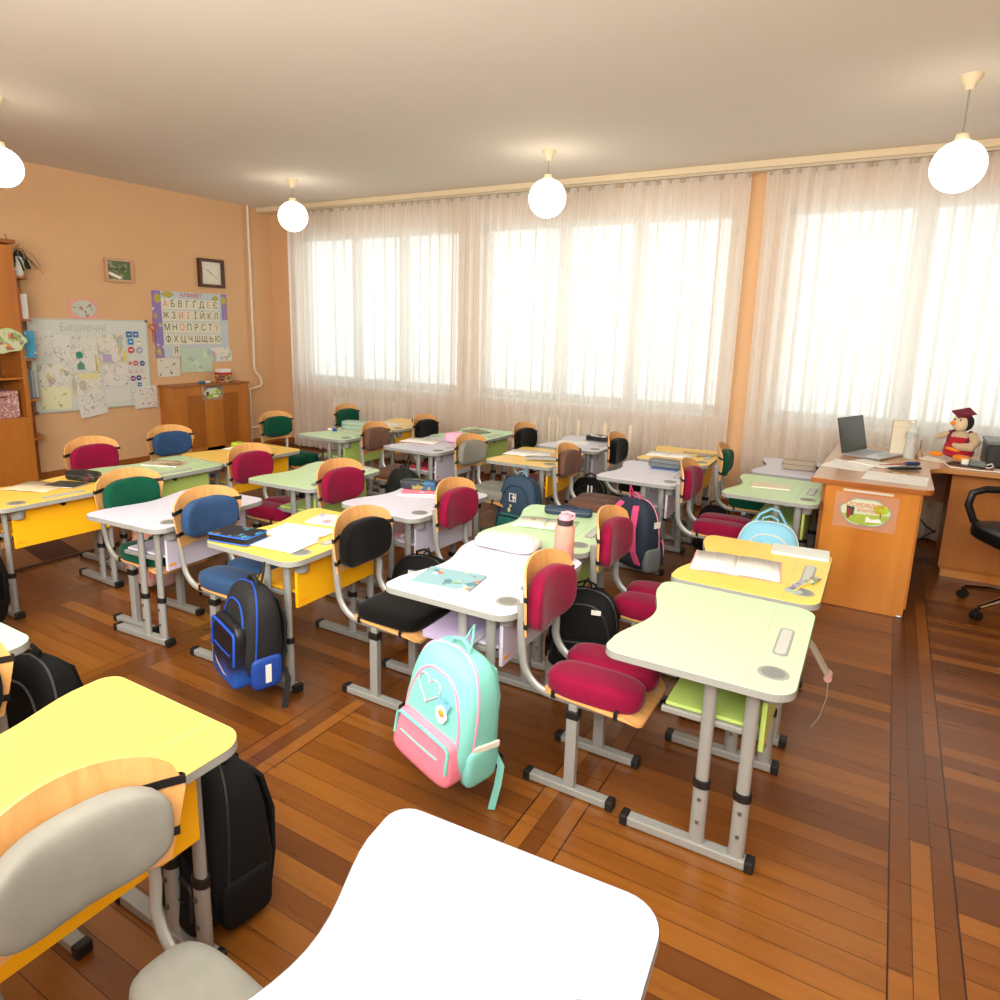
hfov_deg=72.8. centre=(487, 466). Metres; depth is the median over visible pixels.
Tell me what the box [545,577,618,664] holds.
backpack
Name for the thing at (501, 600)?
cup holder
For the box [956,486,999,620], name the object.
office chair
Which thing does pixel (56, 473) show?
baseboard
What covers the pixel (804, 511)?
cup
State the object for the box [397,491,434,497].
notebook
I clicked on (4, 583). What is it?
backpack
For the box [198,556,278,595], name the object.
seat cushion
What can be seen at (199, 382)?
toy figure
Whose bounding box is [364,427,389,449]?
cushion
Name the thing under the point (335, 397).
radiator
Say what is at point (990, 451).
printer
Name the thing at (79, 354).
cutout
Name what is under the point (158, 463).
picture book
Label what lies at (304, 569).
cup
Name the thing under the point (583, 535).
school desk
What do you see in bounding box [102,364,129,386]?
drawing
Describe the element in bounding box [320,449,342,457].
shelf
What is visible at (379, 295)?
curtain
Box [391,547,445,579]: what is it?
backpack
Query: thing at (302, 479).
school desk
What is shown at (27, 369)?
folder
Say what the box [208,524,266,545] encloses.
pencil case
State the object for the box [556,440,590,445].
worksheet
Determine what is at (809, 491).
tray
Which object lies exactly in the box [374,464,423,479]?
seat cushion
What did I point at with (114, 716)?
school desk
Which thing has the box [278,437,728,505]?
baseboard
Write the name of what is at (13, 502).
cup
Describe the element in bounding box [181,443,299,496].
school desk
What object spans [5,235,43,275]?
potted plant
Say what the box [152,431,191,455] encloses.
cushion
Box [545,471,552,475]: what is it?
cup
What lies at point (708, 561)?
open book
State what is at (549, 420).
radiator
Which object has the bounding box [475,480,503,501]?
seat cushion
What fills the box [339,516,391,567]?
cushion
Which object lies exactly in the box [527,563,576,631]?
cushion
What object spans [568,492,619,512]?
seat cushion
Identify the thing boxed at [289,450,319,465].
seat cushion
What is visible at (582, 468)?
shelf
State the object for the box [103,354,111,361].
cutout
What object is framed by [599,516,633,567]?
cushion
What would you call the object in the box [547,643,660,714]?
seat cushion
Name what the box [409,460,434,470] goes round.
book
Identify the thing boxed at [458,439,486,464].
cushion
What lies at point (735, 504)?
seat cushion
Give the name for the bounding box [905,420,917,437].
water bottle
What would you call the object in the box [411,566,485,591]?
workbook
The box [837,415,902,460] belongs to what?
laptop
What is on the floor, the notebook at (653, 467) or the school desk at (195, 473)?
the school desk at (195, 473)
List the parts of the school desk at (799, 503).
leg, leg, leg, modesty panel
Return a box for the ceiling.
[0,0,999,207]
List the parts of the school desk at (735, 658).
shelf rail, leg, leg, leg, leg, modesty panel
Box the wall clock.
[196,258,224,287]
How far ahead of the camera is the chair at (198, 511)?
3.23 m
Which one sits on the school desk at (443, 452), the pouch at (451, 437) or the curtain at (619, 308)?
the pouch at (451, 437)
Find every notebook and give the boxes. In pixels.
[305,513,337,525]
[338,429,360,432]
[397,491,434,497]
[401,488,435,495]
[650,466,679,471]
[683,451,716,456]
[848,459,899,468]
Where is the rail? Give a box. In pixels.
[277,147,999,212]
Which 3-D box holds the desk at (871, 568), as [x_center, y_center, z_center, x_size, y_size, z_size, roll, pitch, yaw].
[3.279,0.451,4.218,2.244,0.770,1.580,8,13,30]
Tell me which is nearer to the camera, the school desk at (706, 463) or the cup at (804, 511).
the cup at (804, 511)
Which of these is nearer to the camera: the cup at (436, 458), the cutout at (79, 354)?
the cup at (436, 458)
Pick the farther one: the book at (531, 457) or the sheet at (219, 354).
the sheet at (219, 354)
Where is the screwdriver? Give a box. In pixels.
[879,462,919,465]
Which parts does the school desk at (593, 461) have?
leg, modesty panel, leg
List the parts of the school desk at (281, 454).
leg, shelf rail, leg, modesty panel, leg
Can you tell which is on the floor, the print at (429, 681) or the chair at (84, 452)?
the chair at (84, 452)
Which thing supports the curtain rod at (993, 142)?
attached to the wall at (278, 233)
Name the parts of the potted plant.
pot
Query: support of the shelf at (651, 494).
attached to the school desk at (639, 473)
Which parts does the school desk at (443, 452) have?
leg, leg, modesty panel, leg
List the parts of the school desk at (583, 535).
leg, modesty panel, leg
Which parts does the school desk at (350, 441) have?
leg, leg, modesty panel, leg, leg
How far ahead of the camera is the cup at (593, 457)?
5.57 m
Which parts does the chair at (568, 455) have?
backrest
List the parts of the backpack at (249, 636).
grab handle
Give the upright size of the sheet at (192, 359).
0.277 m
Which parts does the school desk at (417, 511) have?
leg, shelf rail, leg, modesty panel, leg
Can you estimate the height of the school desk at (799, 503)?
0.633 m
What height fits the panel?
0.022 m
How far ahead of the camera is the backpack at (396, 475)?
5.33 m
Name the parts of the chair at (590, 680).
backrest, leg, leg, seat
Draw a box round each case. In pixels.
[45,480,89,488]
[65,469,101,481]
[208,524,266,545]
[231,441,246,447]
[341,420,367,430]
[400,478,437,490]
[544,504,592,517]
[586,434,607,441]
[648,457,679,468]
[782,459,816,471]
[888,466,921,469]
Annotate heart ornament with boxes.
[149,316,157,342]
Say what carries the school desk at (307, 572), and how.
on the floor
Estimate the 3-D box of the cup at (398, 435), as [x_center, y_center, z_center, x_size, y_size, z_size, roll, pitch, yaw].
[-0.853,-0.312,6.457,0.073,0.065,0.073,9,14,31]
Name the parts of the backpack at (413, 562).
grab handle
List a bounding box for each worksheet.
[251,534,318,552]
[266,523,332,540]
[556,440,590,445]
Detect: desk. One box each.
[0,475,123,619]
[0,622,29,733]
[0,676,237,982]
[86,489,261,647]
[87,456,222,571]
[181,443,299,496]
[207,508,381,693]
[248,461,379,515]
[248,808,659,999]
[298,427,391,495]
[342,488,487,606]
[366,418,427,489]
[383,436,469,480]
[386,540,581,767]
[430,427,512,483]
[477,504,604,670]
[486,447,583,504]
[538,435,612,495]
[596,460,685,575]
[606,582,815,874]
[636,446,716,543]
[671,535,832,748]
[721,474,822,547]
[751,457,821,548]
[811,443,999,617]
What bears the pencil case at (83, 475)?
on the school desk at (36, 517)
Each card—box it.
[0,328,26,353]
[126,331,131,336]
[128,339,133,344]
[128,347,133,352]
[136,347,142,353]
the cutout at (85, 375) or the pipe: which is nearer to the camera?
the cutout at (85, 375)
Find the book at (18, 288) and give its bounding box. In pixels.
[18,288,22,318]
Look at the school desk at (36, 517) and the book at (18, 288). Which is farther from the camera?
the book at (18, 288)
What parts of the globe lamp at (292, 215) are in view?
globe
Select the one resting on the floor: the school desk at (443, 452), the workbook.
the school desk at (443, 452)
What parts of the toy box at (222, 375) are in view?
red lid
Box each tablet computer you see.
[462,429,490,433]
[947,461,983,468]
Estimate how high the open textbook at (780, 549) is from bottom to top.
0.013 m
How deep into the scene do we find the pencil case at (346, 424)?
6.23 m
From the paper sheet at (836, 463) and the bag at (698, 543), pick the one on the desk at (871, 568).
the paper sheet at (836, 463)
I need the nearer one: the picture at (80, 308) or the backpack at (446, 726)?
the backpack at (446, 726)
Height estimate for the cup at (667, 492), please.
0.065 m
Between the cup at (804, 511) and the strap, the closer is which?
the strap
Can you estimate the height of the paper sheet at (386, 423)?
0.001 m
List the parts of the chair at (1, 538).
seat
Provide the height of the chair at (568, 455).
0.805 m
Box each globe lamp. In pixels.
[0,96,23,187]
[278,178,307,231]
[529,149,565,217]
[929,71,987,192]
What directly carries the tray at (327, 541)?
on the school desk at (307, 572)
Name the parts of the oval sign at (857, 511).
tree crown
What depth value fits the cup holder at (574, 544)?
3.10 m
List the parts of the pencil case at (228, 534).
printed lid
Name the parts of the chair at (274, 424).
backrest, leg, seat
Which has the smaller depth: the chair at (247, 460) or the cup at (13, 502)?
the cup at (13, 502)
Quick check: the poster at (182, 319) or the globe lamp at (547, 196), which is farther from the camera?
the poster at (182, 319)
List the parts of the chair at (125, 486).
backrest, leg, seat, leg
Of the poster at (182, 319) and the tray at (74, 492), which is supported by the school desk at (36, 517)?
the tray at (74, 492)
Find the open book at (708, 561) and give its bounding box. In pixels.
[689,550,781,582]
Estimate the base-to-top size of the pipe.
2.980 m
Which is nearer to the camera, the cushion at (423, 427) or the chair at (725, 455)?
the chair at (725, 455)
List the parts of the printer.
scanner lid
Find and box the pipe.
[246,205,262,441]
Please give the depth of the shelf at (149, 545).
3.42 m
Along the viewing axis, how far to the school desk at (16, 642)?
2.08 m
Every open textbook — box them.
[512,516,578,532]
[771,543,829,561]
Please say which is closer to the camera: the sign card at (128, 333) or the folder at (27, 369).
the folder at (27, 369)
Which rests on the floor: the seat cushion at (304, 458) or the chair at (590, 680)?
the chair at (590, 680)
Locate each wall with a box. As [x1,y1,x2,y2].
[0,161,276,471]
[270,172,767,498]
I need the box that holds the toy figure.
[198,381,210,383]
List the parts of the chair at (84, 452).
backrest, leg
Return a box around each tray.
[42,490,84,498]
[159,468,191,474]
[320,539,331,544]
[584,527,595,537]
[772,628,794,656]
[800,565,816,579]
[806,488,817,495]
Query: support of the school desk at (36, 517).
on the floor
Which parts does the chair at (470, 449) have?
backrest, leg, seat, leg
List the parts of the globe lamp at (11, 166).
globe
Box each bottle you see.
[556,511,575,556]
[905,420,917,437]
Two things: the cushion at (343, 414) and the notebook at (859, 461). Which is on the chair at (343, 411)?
the cushion at (343, 414)
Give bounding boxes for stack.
[919,456,953,462]
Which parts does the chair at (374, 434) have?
backrest, leg, seat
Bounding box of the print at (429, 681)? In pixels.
[419,671,440,702]
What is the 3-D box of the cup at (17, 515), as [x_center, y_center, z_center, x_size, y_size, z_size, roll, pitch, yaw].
[-2.478,0.245,3.570,0.073,0.065,0.073,8,14,31]
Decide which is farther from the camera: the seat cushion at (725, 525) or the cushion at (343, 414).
the cushion at (343, 414)
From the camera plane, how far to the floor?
2.38 m
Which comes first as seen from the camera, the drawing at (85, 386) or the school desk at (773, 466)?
the school desk at (773, 466)
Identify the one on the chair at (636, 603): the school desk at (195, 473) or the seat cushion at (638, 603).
the seat cushion at (638, 603)
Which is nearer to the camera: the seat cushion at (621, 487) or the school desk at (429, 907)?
the school desk at (429, 907)
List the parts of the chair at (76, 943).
backrest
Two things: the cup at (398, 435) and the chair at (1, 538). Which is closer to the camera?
the chair at (1, 538)
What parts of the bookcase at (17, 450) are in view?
panel, crown, door, shelf, shelf, panel, door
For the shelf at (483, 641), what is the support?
attached to the school desk at (494, 599)
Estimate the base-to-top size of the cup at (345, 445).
0.065 m
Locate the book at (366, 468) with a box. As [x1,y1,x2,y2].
[363,466,372,470]
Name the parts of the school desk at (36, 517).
leg, modesty panel, leg, leg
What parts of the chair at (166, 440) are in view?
backrest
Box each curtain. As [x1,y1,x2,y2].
[287,196,471,462]
[468,172,752,504]
[738,151,999,540]
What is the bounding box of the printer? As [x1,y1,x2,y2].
[980,436,999,467]
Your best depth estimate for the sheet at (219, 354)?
8.30 m
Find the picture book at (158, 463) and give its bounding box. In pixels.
[140,460,189,467]
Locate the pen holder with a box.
[915,440,922,457]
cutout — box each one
[76,351,82,357]
[77,361,84,369]
[79,373,98,379]
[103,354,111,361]
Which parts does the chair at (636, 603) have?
backrest, seat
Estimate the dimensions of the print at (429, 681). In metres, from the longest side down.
0.112 x 0.094 x 0.020 m
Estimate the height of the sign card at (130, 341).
0.064 m
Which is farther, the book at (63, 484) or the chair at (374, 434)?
the chair at (374, 434)
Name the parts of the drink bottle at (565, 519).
lid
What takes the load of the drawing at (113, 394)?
attached to the whiteboard
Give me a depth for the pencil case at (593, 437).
5.96 m
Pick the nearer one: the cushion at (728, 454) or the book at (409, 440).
the cushion at (728, 454)
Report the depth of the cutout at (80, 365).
6.86 m
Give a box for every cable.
[914,519,935,560]
[925,456,999,472]
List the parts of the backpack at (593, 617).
grab handle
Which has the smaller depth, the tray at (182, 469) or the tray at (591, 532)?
the tray at (591, 532)
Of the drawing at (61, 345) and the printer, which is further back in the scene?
the drawing at (61, 345)
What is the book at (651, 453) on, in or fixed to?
on the school desk at (706, 463)
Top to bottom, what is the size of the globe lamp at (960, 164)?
0.595 m
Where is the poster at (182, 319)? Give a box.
[151,290,228,357]
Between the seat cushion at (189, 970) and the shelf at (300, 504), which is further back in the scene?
the shelf at (300, 504)
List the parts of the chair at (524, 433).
backrest, leg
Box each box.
[0,389,20,418]
[214,368,231,382]
[888,419,911,455]
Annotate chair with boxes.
[0,532,4,548]
[0,642,92,960]
[0,755,262,999]
[63,436,131,560]
[93,467,208,632]
[146,424,221,484]
[172,485,282,661]
[227,442,299,527]
[259,410,319,496]
[316,458,403,603]
[332,504,452,710]
[333,403,388,488]
[360,421,425,520]
[411,413,470,479]
[432,477,478,559]
[453,433,503,541]
[511,421,549,504]
[517,548,665,812]
[552,442,619,512]
[590,505,679,705]
[604,431,657,495]
[675,457,751,538]
[714,442,768,518]
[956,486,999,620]
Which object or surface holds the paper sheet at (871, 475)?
on the desk at (871, 568)
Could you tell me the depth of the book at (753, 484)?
4.35 m
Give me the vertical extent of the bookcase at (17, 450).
2.235 m
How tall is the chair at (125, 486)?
0.805 m
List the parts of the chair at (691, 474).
backrest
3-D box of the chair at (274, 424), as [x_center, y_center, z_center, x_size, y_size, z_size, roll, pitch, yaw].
[-1.770,-0.084,6.108,0.477,0.805,0.396,8,13,30]
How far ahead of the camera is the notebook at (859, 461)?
4.46 m
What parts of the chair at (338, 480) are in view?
backrest, leg, leg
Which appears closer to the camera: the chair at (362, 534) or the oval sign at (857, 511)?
the chair at (362, 534)
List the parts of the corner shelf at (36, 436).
shelf, panel, shelf, shelf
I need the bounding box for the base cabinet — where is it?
[157,380,250,451]
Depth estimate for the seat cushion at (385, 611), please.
2.84 m
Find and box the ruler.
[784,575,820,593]
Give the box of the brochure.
[23,330,36,357]
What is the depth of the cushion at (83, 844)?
1.17 m
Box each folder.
[27,369,31,398]
[29,370,34,397]
[32,371,38,397]
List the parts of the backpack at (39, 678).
grab handle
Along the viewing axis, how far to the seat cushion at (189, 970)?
1.21 m
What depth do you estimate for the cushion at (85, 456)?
4.58 m
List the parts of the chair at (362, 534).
backrest, leg, seat, leg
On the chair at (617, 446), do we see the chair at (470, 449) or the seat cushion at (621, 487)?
the seat cushion at (621, 487)
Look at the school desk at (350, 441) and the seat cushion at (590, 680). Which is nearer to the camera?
the seat cushion at (590, 680)
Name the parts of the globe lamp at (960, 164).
globe, cord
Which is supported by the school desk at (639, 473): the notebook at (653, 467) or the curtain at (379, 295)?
the notebook at (653, 467)
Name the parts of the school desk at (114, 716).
modesty panel, leg, leg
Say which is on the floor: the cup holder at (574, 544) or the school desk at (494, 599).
the school desk at (494, 599)
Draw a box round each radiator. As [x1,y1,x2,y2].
[335,397,394,438]
[548,417,631,474]
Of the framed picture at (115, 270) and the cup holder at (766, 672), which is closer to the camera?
the cup holder at (766, 672)
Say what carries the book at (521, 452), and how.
on the school desk at (518, 461)
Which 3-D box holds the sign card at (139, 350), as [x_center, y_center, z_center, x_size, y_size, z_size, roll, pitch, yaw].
[-3.794,-1.265,7.376,0.003,0.069,0.070,8,13,30]
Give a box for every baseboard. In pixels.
[39,438,277,478]
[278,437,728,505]
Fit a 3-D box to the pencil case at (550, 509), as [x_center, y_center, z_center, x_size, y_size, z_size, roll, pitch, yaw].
[0.426,0.229,3.592,0.260,0.056,0.070,5,12,18]
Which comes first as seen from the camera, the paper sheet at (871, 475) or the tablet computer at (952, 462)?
the paper sheet at (871, 475)
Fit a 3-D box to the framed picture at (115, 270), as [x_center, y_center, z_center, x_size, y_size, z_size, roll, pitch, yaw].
[-3.858,-2.049,7.083,0.040,0.235,0.300,8,13,30]
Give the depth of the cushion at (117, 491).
3.62 m
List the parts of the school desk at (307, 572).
leg, shelf rail, leg, modesty panel, leg, leg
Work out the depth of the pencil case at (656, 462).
4.87 m
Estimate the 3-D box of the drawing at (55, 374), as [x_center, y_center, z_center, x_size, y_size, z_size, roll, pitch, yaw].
[-4.265,-0.891,6.661,0.001,0.250,0.298,8,13,30]
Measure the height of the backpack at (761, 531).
0.518 m
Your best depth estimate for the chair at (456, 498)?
3.57 m
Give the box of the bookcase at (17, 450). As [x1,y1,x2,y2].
[0,238,37,486]
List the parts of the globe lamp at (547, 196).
globe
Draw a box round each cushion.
[0,674,3,706]
[0,786,173,955]
[70,443,118,469]
[102,476,159,508]
[119,534,165,566]
[129,941,262,999]
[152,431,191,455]
[181,495,238,537]
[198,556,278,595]
[232,450,273,483]
[246,496,299,520]
[263,416,291,436]
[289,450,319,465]
[321,466,364,503]
[337,408,358,426]
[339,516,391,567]
[357,590,449,631]
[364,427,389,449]
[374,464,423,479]
[415,419,438,437]
[439,486,478,529]
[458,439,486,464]
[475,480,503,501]
[515,427,536,448]
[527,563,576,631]
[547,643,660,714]
[558,449,581,476]
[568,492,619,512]
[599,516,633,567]
[609,438,628,463]
[614,580,660,620]
[618,483,657,491]
[682,466,702,500]
[692,512,751,537]
[721,449,733,475]
[729,498,768,510]
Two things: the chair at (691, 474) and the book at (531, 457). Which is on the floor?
the chair at (691, 474)
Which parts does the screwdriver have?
handle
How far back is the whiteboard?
7.00 m
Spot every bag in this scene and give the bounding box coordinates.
[127,531,175,586]
[161,752,275,936]
[693,500,729,550]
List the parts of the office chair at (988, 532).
leg, armrest, seat, leg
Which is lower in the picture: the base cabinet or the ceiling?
the base cabinet
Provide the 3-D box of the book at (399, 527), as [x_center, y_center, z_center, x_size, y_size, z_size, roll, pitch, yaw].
[-0.474,0.344,3.845,0.200,0.022,0.280,9,14,34]
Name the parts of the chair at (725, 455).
backrest, seat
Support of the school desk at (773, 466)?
on the floor
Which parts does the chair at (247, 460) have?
backrest, seat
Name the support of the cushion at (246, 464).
on the chair at (247, 460)
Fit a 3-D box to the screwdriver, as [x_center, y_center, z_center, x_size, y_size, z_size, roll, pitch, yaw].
[2.692,-0.018,4.431,0.285,0.030,0.030,0,12,-7]
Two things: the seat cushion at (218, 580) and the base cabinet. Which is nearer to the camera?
the seat cushion at (218, 580)
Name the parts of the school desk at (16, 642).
leg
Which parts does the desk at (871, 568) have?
panel, panel, rail, modesty panel, door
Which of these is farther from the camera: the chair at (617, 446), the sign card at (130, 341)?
the sign card at (130, 341)
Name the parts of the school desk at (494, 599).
leg, shelf rail, leg, modesty panel, leg, leg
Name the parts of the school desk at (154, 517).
shelf rail, leg, leg, modesty panel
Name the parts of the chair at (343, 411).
backrest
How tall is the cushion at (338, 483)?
0.206 m
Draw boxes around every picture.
[72,300,95,316]
[103,257,133,282]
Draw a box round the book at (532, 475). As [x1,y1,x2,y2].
[523,473,545,483]
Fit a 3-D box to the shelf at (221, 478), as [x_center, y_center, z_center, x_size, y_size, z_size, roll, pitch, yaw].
[-1.807,0.068,5.106,0.275,0.012,0.500,8,14,30]
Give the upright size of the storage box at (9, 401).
0.240 m
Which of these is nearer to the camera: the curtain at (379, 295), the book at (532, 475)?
the book at (532, 475)
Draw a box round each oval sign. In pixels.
[204,388,220,398]
[840,498,891,526]
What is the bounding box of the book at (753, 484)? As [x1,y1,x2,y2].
[751,482,790,490]
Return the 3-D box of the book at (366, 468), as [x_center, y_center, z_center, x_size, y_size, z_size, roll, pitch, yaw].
[-0.927,0.009,4.610,0.260,0.006,0.160,6,13,22]
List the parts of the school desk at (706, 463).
leg, leg, leg, modesty panel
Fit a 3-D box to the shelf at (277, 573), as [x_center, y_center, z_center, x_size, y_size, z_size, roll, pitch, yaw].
[-0.828,0.484,3.210,0.275,0.012,0.500,8,13,29]
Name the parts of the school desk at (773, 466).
leg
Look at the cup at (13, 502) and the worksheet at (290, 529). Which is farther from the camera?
the cup at (13, 502)
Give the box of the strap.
[809,640,832,727]
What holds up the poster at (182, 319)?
attached to the wall at (67, 220)
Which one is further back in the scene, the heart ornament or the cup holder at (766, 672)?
the heart ornament
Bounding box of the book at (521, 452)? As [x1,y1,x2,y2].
[503,449,555,455]
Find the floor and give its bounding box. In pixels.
[0,441,999,999]
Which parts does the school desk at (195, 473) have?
leg, modesty panel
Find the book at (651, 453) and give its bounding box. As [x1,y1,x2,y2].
[646,451,693,458]
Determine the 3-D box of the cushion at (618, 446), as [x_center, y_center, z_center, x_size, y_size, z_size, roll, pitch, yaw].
[1.026,-0.124,5.394,0.089,0.200,0.310,8,13,30]
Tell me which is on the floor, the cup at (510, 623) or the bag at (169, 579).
the bag at (169, 579)
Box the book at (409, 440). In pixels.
[398,438,443,444]
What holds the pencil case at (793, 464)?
on the school desk at (773, 466)
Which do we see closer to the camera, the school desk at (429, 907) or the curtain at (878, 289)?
the school desk at (429, 907)
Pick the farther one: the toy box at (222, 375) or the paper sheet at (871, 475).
the toy box at (222, 375)
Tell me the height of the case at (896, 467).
0.022 m
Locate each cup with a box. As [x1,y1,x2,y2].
[8,501,23,504]
[10,510,24,519]
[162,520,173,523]
[163,531,176,540]
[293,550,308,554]
[294,563,309,573]
[343,442,350,447]
[395,432,401,437]
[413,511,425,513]
[413,521,425,529]
[434,456,442,461]
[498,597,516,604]
[499,619,515,626]
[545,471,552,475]
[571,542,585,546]
[590,454,598,459]
[664,490,674,494]
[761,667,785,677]
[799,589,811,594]
[801,508,811,514]
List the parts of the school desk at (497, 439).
leg, leg, modesty panel, leg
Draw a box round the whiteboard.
[25,318,151,414]
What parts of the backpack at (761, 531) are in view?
grab handle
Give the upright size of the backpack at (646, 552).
0.549 m
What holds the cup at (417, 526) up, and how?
on the school desk at (417, 511)
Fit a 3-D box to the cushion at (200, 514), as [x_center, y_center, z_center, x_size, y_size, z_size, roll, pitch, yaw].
[-1.361,0.239,3.300,0.088,0.184,0.310,8,13,28]
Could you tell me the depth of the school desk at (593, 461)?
5.70 m
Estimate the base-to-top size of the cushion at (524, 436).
0.200 m
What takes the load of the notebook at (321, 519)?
on the school desk at (307, 572)
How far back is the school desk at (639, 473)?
4.60 m
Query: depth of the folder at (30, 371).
6.31 m
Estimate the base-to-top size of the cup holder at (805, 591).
0.003 m
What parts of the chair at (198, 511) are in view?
backrest, leg, seat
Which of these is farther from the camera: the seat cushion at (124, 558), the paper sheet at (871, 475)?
the paper sheet at (871, 475)
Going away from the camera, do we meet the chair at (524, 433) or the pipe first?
the chair at (524, 433)
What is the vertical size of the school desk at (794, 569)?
0.633 m
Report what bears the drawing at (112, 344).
attached to the whiteboard
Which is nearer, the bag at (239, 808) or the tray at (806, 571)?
the bag at (239, 808)
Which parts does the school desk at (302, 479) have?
shelf rail, leg, leg, modesty panel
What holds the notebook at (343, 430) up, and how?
on the school desk at (350, 441)
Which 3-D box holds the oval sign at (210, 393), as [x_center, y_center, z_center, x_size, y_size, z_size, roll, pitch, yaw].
[-3.228,-0.860,7.941,0.004,0.164,0.291,8,13,30]
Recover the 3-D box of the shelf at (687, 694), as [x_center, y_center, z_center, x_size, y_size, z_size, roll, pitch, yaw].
[0.803,0.718,2.279,0.275,0.012,0.500,8,13,29]
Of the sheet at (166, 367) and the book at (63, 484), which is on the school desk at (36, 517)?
the book at (63, 484)
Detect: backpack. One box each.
[0,555,9,622]
[6,643,82,728]
[211,562,290,707]
[299,447,323,498]
[385,455,418,493]
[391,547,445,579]
[393,624,503,809]
[495,465,541,525]
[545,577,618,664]
[570,473,606,498]
[615,484,663,572]
[737,507,798,546]
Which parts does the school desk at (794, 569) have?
leg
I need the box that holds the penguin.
[929,407,981,461]
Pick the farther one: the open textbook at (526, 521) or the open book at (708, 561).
the open textbook at (526, 521)
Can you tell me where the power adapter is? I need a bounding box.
[961,458,993,468]
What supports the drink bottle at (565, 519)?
on the school desk at (494, 599)
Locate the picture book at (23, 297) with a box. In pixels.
[20,294,28,318]
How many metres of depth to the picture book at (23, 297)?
6.15 m
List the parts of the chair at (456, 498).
backrest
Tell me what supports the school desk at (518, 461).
on the floor
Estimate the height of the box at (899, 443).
0.245 m
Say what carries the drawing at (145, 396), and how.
attached to the whiteboard
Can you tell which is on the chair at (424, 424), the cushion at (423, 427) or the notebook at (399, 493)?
the cushion at (423, 427)
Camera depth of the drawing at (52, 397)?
6.70 m
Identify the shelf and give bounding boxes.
[0,521,12,535]
[14,270,45,480]
[128,536,164,557]
[210,475,225,482]
[257,567,294,592]
[280,496,313,510]
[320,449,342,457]
[394,534,413,545]
[477,625,499,648]
[580,457,590,470]
[635,487,665,508]
[666,677,762,730]
[752,503,801,528]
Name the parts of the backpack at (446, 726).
patch crown, grab handle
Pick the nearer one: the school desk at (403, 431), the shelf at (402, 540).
the shelf at (402, 540)
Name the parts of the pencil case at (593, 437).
printed lid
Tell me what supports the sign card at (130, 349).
attached to the whiteboard
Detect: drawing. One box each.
[32,328,51,355]
[37,363,70,389]
[41,387,71,409]
[51,334,71,361]
[68,298,98,318]
[70,336,98,370]
[71,371,102,394]
[77,392,108,418]
[96,334,125,363]
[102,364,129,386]
[104,387,130,401]
[133,385,157,408]
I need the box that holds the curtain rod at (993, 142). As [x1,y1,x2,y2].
[256,138,999,214]
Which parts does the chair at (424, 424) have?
backrest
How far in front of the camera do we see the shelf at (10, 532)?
3.66 m
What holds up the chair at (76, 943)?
on the floor
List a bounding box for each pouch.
[445,432,462,442]
[475,530,541,553]
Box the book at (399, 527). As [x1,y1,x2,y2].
[394,521,413,537]
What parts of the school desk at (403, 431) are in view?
leg, modesty panel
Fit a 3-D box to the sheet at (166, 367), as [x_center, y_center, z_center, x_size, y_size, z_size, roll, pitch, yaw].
[-3.635,-1.130,7.720,0.002,0.210,0.290,8,13,30]
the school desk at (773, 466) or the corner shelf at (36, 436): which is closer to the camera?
the school desk at (773, 466)
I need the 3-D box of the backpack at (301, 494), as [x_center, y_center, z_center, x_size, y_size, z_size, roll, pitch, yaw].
[-1.465,0.083,5.817,0.321,0.493,0.222,11,15,39]
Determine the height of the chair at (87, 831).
0.805 m
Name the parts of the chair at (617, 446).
backrest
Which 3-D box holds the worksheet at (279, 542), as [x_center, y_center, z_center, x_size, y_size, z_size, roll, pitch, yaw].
[-0.903,0.340,3.008,0.235,0.001,0.185,7,13,24]
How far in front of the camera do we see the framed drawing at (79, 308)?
6.83 m
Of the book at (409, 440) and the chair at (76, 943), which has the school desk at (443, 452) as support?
the book at (409, 440)
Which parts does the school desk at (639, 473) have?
leg, leg, leg, modesty panel, leg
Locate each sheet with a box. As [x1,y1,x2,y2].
[157,358,180,376]
[180,348,212,372]
[212,347,231,361]
[383,422,400,426]
[820,459,873,471]
[861,470,928,486]
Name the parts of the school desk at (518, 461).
leg, modesty panel, leg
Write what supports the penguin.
on the desk at (871, 568)
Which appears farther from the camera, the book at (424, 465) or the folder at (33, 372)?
the folder at (33, 372)
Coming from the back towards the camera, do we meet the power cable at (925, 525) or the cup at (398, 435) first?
the cup at (398, 435)
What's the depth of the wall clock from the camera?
8.02 m
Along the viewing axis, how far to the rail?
5.88 m
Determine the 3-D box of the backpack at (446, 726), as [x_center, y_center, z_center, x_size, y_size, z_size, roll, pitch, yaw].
[-0.134,0.832,2.271,0.254,0.638,0.373,-10,16,-43]
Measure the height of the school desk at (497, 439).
0.633 m
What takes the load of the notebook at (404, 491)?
on the notebook at (399, 493)
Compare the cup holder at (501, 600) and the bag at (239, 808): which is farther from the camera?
the cup holder at (501, 600)

